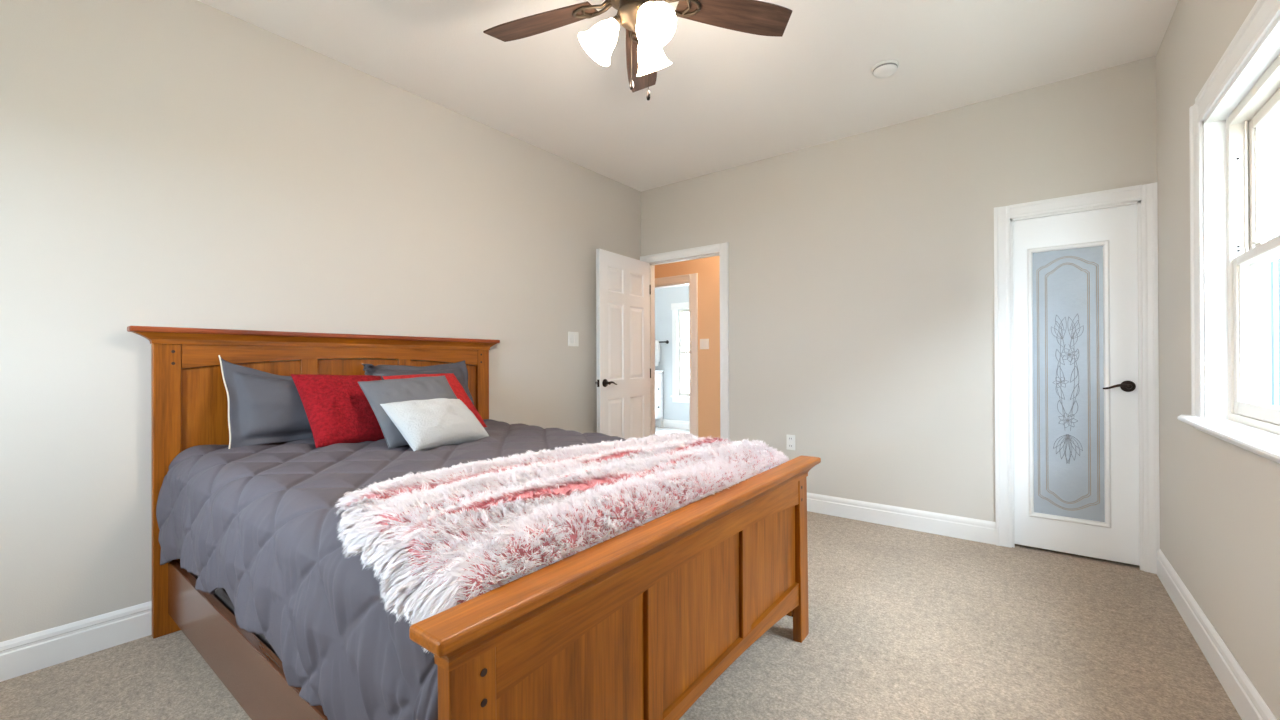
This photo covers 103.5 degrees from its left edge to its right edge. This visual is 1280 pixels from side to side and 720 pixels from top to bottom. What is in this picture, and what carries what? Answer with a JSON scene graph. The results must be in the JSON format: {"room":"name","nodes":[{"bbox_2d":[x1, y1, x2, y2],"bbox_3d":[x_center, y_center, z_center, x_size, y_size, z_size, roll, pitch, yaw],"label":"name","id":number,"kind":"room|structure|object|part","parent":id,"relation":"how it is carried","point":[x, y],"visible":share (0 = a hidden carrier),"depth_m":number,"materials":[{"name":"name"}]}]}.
{"room":"bedroom","nodes":[
{"label":"bedroom","id":0,"kind":"room"},
{"bbox_2d":[0,0,640,641],"bbox_3d":[-1.484,-0.195,2.943,0.120,2.800,4.973,0,0,38],"label":"wall","id":1,"kind":"structure","parent":0,"point":[164,163],"depth_m":2.24,"materials":[{"name":"grey paint"}]},
{"bbox_2d":[0,601,151,681],"bbox_3d":[-1.426,1.077,2.898,0.014,0.136,4.733,0,0,38],"label":"baseboard","id":2,"kind":"structure","parent":1,"relation":"attached to","point":[22,655],"depth_m":1.93,"materials":[{"name":"white paint"}]},
{"bbox_2d":[568,332,578,345],"bbox_3d":[-0.534,-0.169,4.060,0.012,0.116,0.116,0,0,38],"label":"light switch","id":3,"kind":"object","parent":1,"relation":"attached to","point":[573,337],"visible":1,"depth_m":4.06,"materials":[{"name":"white plastic"}]},
{"bbox_2d":[0,511,1241,719],"bbox_3d":[0.252,1.166,2.154,3.616,0.060,5.653,0,0,38],"label":"floor","id":4,"kind":"structure","parent":0,"point":[905,624],"depth_m":1.92,"materials":[{"name":"carpet"}]},
{"bbox_2d":[127,326,820,719],"bbox_3d":[-0.648,0.499,2.076,2.212,1.281,1.784,0,0,37],"label":"bed","id":5,"kind":"object","parent":4,"relation":"on","point":[638,623],"visible":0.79,"depth_m":1.44,"materials":[{"name":"brown wood"}]},
{"bbox_3d":[-1.984,0.538,2.113,0.034,1.212,0.088,0,0,37],"label":"post","id":6,"kind":"part","parent":5,"relation":"part of","materials":[{"name":"brown wood"}]},
{"bbox_2d":[191,573,277,655],"bbox_3d":[-0.675,0.894,2.097,2.048,0.190,1.470,0,0,37],"label":"box spring","id":7,"kind":"object","parent":5,"relation":"on","point":[220,594],"visible":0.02,"depth_m":1.75,"materials":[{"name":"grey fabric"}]},
{"bbox_3d":[-1.827,0.362,2.331,0.009,0.720,0.443,0,0,37],"label":"panel","id":8,"kind":"part","parent":5,"relation":"part of","materials":[{"name":"brown wood"}]},
{"bbox_3d":[-1.124,0.944,1.482,2.100,0.220,0.027,0,0,37],"label":"rail","id":9,"kind":"part","parent":5,"relation":"part of","materials":[{"name":"brown wood"}]},
{"bbox_3d":[-1.512,-0.091,2.729,0.052,0.046,1.756,0,0,37],"label":"moulding","id":10,"kind":"part","parent":5,"relation":"part of","materials":[{"name":"brown wood"}]},
{"bbox_3d":[-1.519,-0.016,2.734,0.027,0.104,1.461,0,0,37],"label":"headboard","id":11,"kind":"part","parent":5,"relation":"part of","materials":[{"name":"brown wood"}]},
{"bbox_3d":[-1.521,0.358,2.736,0.009,0.726,0.412,0,0,37],"label":"panel","id":12,"kind":"part","parent":5,"relation":"part of","materials":[{"name":"brown wood"}]},
{"bbox_2d":[156,419,638,719],"bbox_3d":[-0.659,0.605,2.086,2.091,0.492,1.647,0,0,37],"label":"comforter","id":13,"kind":"object","parent":5,"relation":"on","point":[259,524],"visible":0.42,"depth_m":1.38,"materials":[{"name":"grey fabric"}]},
{"bbox_2d":[218,355,313,448],"bbox_3d":[-1.584,0.179,2.397,0.181,0.402,0.632,0,0,41],"label":"pillow sham","id":14,"kind":"object","parent":13,"relation":"on","point":[264,407],"visible":0.44,"depth_m":2.23,"materials":[{"name":"grey fabric"}]},
{"bbox_2d":[290,374,384,447],"bbox_3d":[-1.375,0.229,2.407,0.290,0.330,0.432,0,0,34],"label":"throw pillow","id":15,"kind":"object","parent":13,"relation":"on","point":[337,409],"visible":0.72,"depth_m":2.31,"materials":[{"name":"red fabric"}]},
{"bbox_2d":[358,375,457,448],"bbox_3d":[-1.048,0.230,2.400,0.324,0.298,0.437,0,0,42],"label":"throw pillow","id":16,"kind":"object","parent":13,"relation":"on","point":[377,392],"visible":0.5,"depth_m":2.34,"materials":[{"name":"grey fabric"}]},
{"bbox_2d":[361,360,473,404],"bbox_3d":[-1.241,0.190,2.898,0.170,0.377,0.644,0,0,37],"label":"pillow sham","id":17,"kind":"object","parent":13,"relation":"on","point":[459,369],"visible":0.18,"depth_m":2.94,"materials":[{"name":"grey fabric"}]},
{"bbox_2d":[380,398,488,450],"bbox_3d":[-0.916,0.284,2.304,0.227,0.207,0.444,0,0,27],"label":"lumbar pillow","id":18,"kind":"object","parent":13,"relation":"on","point":[431,423],"visible":0.94,"depth_m":2.21,"materials":[{"name":"white fabric"}]},
{"bbox_2d":[382,373,486,426],"bbox_3d":[-1.091,0.227,2.702,0.306,0.302,0.424,0,0,35],"label":"throw pillow","id":19,"kind":"object","parent":13,"relation":"on","point":[457,388],"visible":0.2,"depth_m":2.78,"materials":[{"name":"fabric"}]},
{"bbox_2d":[335,431,789,652],"bbox_3d":[-0.093,0.423,1.678,0.744,0.222,1.678,0,0,37],"label":"fur throw","id":20,"kind":"object","parent":13,"relation":"on","point":[443,539],"visible":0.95,"depth_m":1.21,"materials":[{"name":"white fur"}]},
{"bbox_3d":[-1.215,0.361,3.141,0.009,0.720,0.443,0,0,37],"label":"panel","id":21,"kind":"part","parent":5,"relation":"part of","materials":[{"name":"brown wood"}]},
{"bbox_3d":[-0.280,0.808,0.827,0.042,0.652,0.088,0,0,37],"label":"post","id":22,"kind":"part","parent":5,"relation":"part of","materials":[{"name":"brown wood"}]},
{"bbox_3d":[-1.049,0.538,3.352,0.034,1.212,0.088,0,0,37],"label":"post","id":23,"kind":"part","parent":5,"relation":"part of","materials":[{"name":"brown wood"}]},
{"bbox_3d":[-0.126,0.722,1.042,0.009,0.342,0.436,0,0,37],"label":"panel","id":24,"kind":"part","parent":5,"relation":"part of","materials":[{"name":"brown wood"}]},
{"bbox_3d":[0.199,0.456,1.437,0.074,0.052,1.702,0,0,37],"label":"moulding","id":25,"kind":"part","parent":5,"relation":"part of","materials":[{"name":"brown wood"}]},
{"bbox_3d":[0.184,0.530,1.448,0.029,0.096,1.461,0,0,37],"label":"footboard","id":26,"kind":"part","parent":5,"relation":"part of","materials":[{"name":"brown wood"}]},
{"bbox_3d":[0.182,0.719,1.450,0.009,0.348,0.446,0,0,37],"label":"panel","id":27,"kind":"part","parent":5,"relation":"part of","materials":[{"name":"brown wood"}]},
{"bbox_3d":[0.186,0.940,1.447,0.028,0.088,1.464,0,0,37],"label":"rail","id":28,"kind":"part","parent":5,"relation":"part of","materials":[{"name":"brown wood"}]},
{"bbox_3d":[0.490,0.722,1.858,0.009,0.342,0.436,0,0,37],"label":"panel","id":29,"kind":"part","parent":5,"relation":"part of","materials":[{"name":"brown wood"}]},
{"bbox_3d":[0.655,0.808,2.065,0.042,0.652,0.088,0,0,37],"label":"post","id":30,"kind":"part","parent":5,"relation":"part of","materials":[{"name":"brown wood"}]},
{"bbox_2d":[655,285,689,420],"bbox_3d":[0.752,-0.218,8.478,4.000,2.740,0.120,0,0,38],"label":"wall","id":31,"kind":"structure","parent":0,"point":[664,297],"depth_m":8.61,"materials":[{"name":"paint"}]},
{"bbox_2d":[655,419,689,429],"bbox_3d":[0.716,1.084,8.421,4.000,0.136,0.014,0,0,38],"label":"baseboard","id":32,"kind":"structure","parent":31,"relation":"attached to","point":[678,424],"depth_m":8.52,"materials":[{"name":"white paint"}]},
{"bbox_2d":[670,302,689,402],"bbox_3d":[0.948,-0.124,8.281,0.990,1.670,0.150,0,0,38],"label":"window","id":33,"kind":"structure","parent":31,"relation":"in","point":[683,397],"depth_m":8.49,"materials":[{"name":"white paint"}]},
{"bbox_3d":[0.966,-0.124,8.305,0.750,1.450,0.050,0,0,38],"label":"frame","id":34,"kind":"part","parent":33,"relation":"part of","materials":[{"name":"white plastic"}]},
{"bbox_3d":[0.175,-0.305,8.795,0.740,0.058,0.085,0,0,38],"label":"towel bar","id":35,"kind":"object","parent":31,"relation":"attached to","visible":0},
{"bbox_2d":[655,340,659,365],"bbox_3d":[0.256,-0.116,8.694,0.193,0.442,0.074,0,0,38],"label":"hand towel","id":36,"kind":"object","parent":35,"relation":"hanging from","point":[657,344],"visible":0.48,"depth_m":8.64,"materials":[{"name":"white fabric"}]},
{"bbox_2d":[655,426,689,434],"bbox_3d":[0.120,1.183,7.652,4.000,0.059,2.200,0,0,38],"label":"floor","id":37,"kind":"structure","parent":0,"point":[658,430],"depth_m":8.25,"materials":[{"name":"tile"}]},
{"bbox_2d":[655,370,663,426],"bbox_3d":[-0.332,0.668,8.117,0.580,0.975,1.742,0,0,38],"label":"bathroom vanity","id":38,"kind":"object","parent":37,"relation":"on","point":[658,373],"visible":0.14,"depth_m":8.55,"materials":[{"name":"white paint"}]},
{"bbox_3d":[0.208,0.304,8.409,0.020,0.121,0.580,0,0,38],"label":"drawer","id":39,"kind":"part","parent":38,"relation":"part of","materials":[{"name":"white paint"}]},
{"bbox_3d":[0.209,0.516,8.408,0.020,0.276,0.580,0,0,38],"label":"drawer","id":40,"kind":"part","parent":38,"relation":"part of","materials":[{"name":"white paint"}]},
{"bbox_3d":[0.210,0.821,8.407,0.020,0.306,0.580,0,0,38],"label":"drawer","id":41,"kind":"part","parent":38,"relation":"part of","materials":[{"name":"white paint"}]},
{"bbox_3d":[0.355,1.074,8.655,0.053,0.160,0.050,0,0,38],"label":"leg","id":42,"kind":"part","parent":38,"relation":"part of","materials":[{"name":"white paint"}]},
{"bbox_2d":[655,256,719,439],"bbox_3d":[0.984,-0.227,5.513,3.400,2.740,0.120,0,0,38],"label":"wall","id":43,"kind":"structure","parent":0,"point":[708,269],"depth_m":5.62,"materials":[{"name":"brown paint"}]},
{"bbox_2d":[655,273,697,436],"bbox_3d":[0.325,0.084,6.012,0.914,2.125,0.140,0,0,38],"label":"trim","id":44,"kind":"structure","parent":43,"relation":"attached to","point":[691,280],"depth_m":5.72,"materials":[{"name":"white paint"}]},
{"bbox_2d":[700,339,708,348],"bbox_3d":[0.719,-0.179,5.636,0.116,0.116,0.012,0,0,38],"label":"light switch","id":45,"kind":"object","parent":43,"relation":"attached to","point":[704,343],"visible":1,"depth_m":5.63,"materials":[{"name":"white plastic"}]},
{"bbox_2d":[197,0,1178,191],"bbox_3d":[-0.064,-1.654,1.842,3.726,0.100,4.973,0,0,38],"label":"ceiling","id":46,"kind":"structure","parent":0,"point":[726,98],"depth_m":2.73,"materials":[{"name":"white paint"}]},
{"bbox_2d":[483,0,791,100],"bbox_3d":[-0.044,-1.274,1.778,1.203,0.660,1.157,0,0,38],"label":"ceiling fan","id":47,"kind":"object","parent":46,"relation":"hanging from","point":[649,25],"visible":1,"depth_m":1.89,"materials":[{"name":"brown wood"}]},
{"bbox_3d":[-0.387,-1.312,1.964,0.460,0.006,0.136,0,12,21],"label":"blade","id":48,"kind":"part","parent":47,"relation":"part of","materials":[{"name":"brown wood"}]},
{"bbox_3d":[-0.159,-1.152,1.815,0.140,0.152,0.135,0,0,38],"label":"lamp shade","id":49,"kind":"part","parent":47,"relation":"part of","materials":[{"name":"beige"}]},
{"bbox_3d":[-0.132,-1.168,1.818,0.069,0.086,0.062,0,0,38],"label":"bulb","id":50,"kind":"part","parent":47,"relation":"part of","materials":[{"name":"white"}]},
{"bbox_3d":[-0.083,-1.226,1.816,0.054,0.054,0.039,0,0,13],"label":"lamp arm","id":51,"kind":"part","parent":47,"relation":"part of","materials":[{"name":"brown metal"}]},
{"bbox_3d":[-0.032,-1.140,1.886,0.002,0.188,0.003,0,0,38],"label":"pull chain","id":52,"kind":"part","parent":47,"relation":"part of","materials":[{"name":"brown metal"}]},
{"bbox_3d":[0.005,-1.313,2.213,0.136,0.006,0.460,-12,-1,3],"label":"blade","id":53,"kind":"part","parent":47,"relation":"part of","materials":[{"name":"brown wood"}]},
{"bbox_3d":[0.030,-0.963,1.831,0.015,0.037,0.015,0,0,38],"label":"chain pull","id":54,"kind":"part","parent":47,"relation":"part of","materials":[{"name":"brown metal"}]},
{"bbox_3d":[0.030,-1.107,1.832,0.002,0.255,0.003,0,0,38],"label":"pull chain","id":55,"kind":"part","parent":47,"relation":"part of","materials":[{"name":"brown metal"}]},
{"bbox_3d":[0.035,-1.169,1.720,0.074,0.086,0.058,0,0,38],"label":"bulb","id":56,"kind":"part","parent":47,"relation":"part of","materials":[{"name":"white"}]},
{"bbox_3d":[0.049,-1.152,1.942,0.140,0.152,0.135,0,0,-22],"label":"lamp shade","id":57,"kind":"part","parent":47,"relation":"part of","materials":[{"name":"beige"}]},
{"bbox_3d":[0.044,-1.153,1.700,0.146,0.152,0.140,0,0,38],"label":"lamp shade","id":58,"kind":"part","parent":47,"relation":"part of","materials":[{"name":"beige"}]},
{"bbox_3d":[0.363,-1.315,1.918,0.460,0.006,0.136,0,-12,-15],"label":"blade","id":59,"kind":"part","parent":47,"relation":"part of","materials":[{"name":"brown wood"}]},
{"bbox_2d":[871,60,898,77],"bbox_3d":[1.344,-1.587,2.764,0.136,0.039,0.136,0,0,38],"label":"smoke detector","id":60,"kind":"object","parent":46,"relation":"attached to","point":[887,68],"visible":1,"depth_m":2.73,"materials":[{"name":"white plastic"}]},
{"bbox_2d":[641,56,1156,521],"bbox_3d":[1.412,-0.204,3.768,3.446,2.800,0.120,0,0,38],"label":"wall","id":61,"kind":"structure","parent":0,"point":[861,266],"depth_m":3.44,"materials":[{"name":"grey paint"}]},
{"bbox_2d":[595,249,650,439],"bbox_3d":[-0.130,0.115,4.396,0.150,2.034,0.767,0,0,34],"label":"door","id":62,"kind":"structure","parent":61,"relation":"in","point":[623,287],"depth_m":4.35,"materials":[{"name":"white paint"}]},
{"bbox_3d":[-0.244,0.189,4.142,0.057,0.066,0.138,0,0,34],"label":"handle","id":63,"kind":"part","parent":62,"relation":"part of","materials":[{"name":"brown metal"}]},
{"bbox_2d":[640,242,728,440],"bbox_3d":[0.411,0.082,4.532,0.922,2.121,0.140,0,0,38],"label":"trim","id":64,"kind":"structure","parent":61,"relation":"attached to","point":[722,250],"depth_m":4.25,"materials":[{"name":"white paint"}]},
{"bbox_2d":[786,435,794,449],"bbox_3d":[1.161,0.634,3.881,0.070,0.116,0.010,0,0,38],"label":"wall outlet","id":65,"kind":"object","parent":61,"relation":"attached to","point":[790,439],"visible":1,"depth_m":3.88,"materials":[{"name":"white plastic"}]},
{"bbox_2d":[807,493,995,544],"bbox_3d":[1.464,1.067,3.643,1.818,0.136,0.014,0,0,38],"label":"baseboard","id":66,"kind":"structure","parent":61,"relation":"attached to","point":[983,531],"depth_m":3.38,"materials":[{"name":"white paint"}]},
{"bbox_2d":[1013,204,1139,565],"bbox_3d":[2.472,0.130,2.881,0.563,1.962,0.092,0,0,38],"label":"door","id":67,"kind":"structure","parent":61,"relation":"in","point":[1075,275],"depth_m":2.88,"materials":[{"name":"white paint"}]},
{"bbox_2d":[1051,315,1083,462],"bbox_3d":[2.468,0.167,2.911,0.144,0.865,0.002,0,0,38],"label":"flower","id":68,"kind":"object","parent":67,"relation":"on","point":[1067,331],"depth_m":2.91,"materials":[{"name":"grey glass"}]},
{"bbox_3d":[2.470,0.134,2.913,0.338,1.573,0.006,0,0,38],"label":"glass pane","id":69,"kind":"part","parent":67,"relation":"part of","materials":[{"name":"grey glass"}]},
{"bbox_3d":[2.614,0.143,2.749,0.136,0.062,0.057,0,0,38],"label":"handle","id":70,"kind":"part","parent":67,"relation":"part of","materials":[{"name":"brown metal"}]},
{"bbox_2d":[994,182,1159,573],"bbox_3d":[2.490,0.098,2.920,0.705,2.063,0.140,0,0,38],"label":"trim","id":71,"kind":"structure","parent":61,"relation":"attached to","point":[1145,196],"depth_m":2.76,"materials":[{"name":"white paint"}]},
{"bbox_2d":[1156,0,1279,719],"bbox_3d":[1.346,-0.213,0.748,0.150,2.800,4.973,0,0,38],"label":"wall","id":72,"kind":"structure","parent":0,"point":[1220,499],"depth_m":2.02,"materials":[{"name":"grey paint"}]},
{"bbox_2d":[1156,549,1276,719],"bbox_3d":[1.281,1.060,0.788,0.014,0.136,4.715,0,0,38],"label":"baseboard","id":73,"kind":"structure","parent":72,"relation":"attached to","point":[1242,693],"depth_m":1.82,"materials":[{"name":"white paint"}]},
{"bbox_2d":[1177,0,1279,463],"bbox_3d":[1.832,-0.368,1.422,0.207,1.292,1.496,0,0,38],"label":"window","id":74,"kind":"structure","parent":72,"relation":"in","point":[1231,251],"depth_m":1.84,"materials":[{"name":"white paint"}]},
{"bbox_3d":[1.874,-0.340,1.389,0.090,1.134,1.220,0,0,38],"label":"frame","id":75,"kind":"part","parent":74,"relation":"part of","materials":[{"name":"white plastic"}]},
{"bbox_3d":[1.855,-0.090,1.403,0.028,0.575,1.148,0,0,38],"label":"sash","id":76,"kind":"part","parent":74,"relation":"part of","materials":[{"name":"white plastic"}]},
{"bbox_3d":[1.885,-0.604,1.381,0.028,0.533,1.148,0,0,38],"label":"sash","id":77,"kind":"part","parent":74,"relation":"part of","materials":[{"name":"white plastic"}]},
{"label":"outside","id":78,"kind":"structure","parent":0,"visible":0},
{"bbox_2d":[683,382,689,392],"bbox_3d":[0.006,1.456,-0.004,60.000,0.050,60.000,0,0,38],"label":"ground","id":79,"kind":"structure","parent":78,"point":[686,389],"depth_m":27.49,"materials":[{"name":"white"}]},
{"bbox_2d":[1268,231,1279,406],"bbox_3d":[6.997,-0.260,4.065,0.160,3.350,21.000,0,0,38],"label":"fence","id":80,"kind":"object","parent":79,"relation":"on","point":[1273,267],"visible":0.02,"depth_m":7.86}
]}

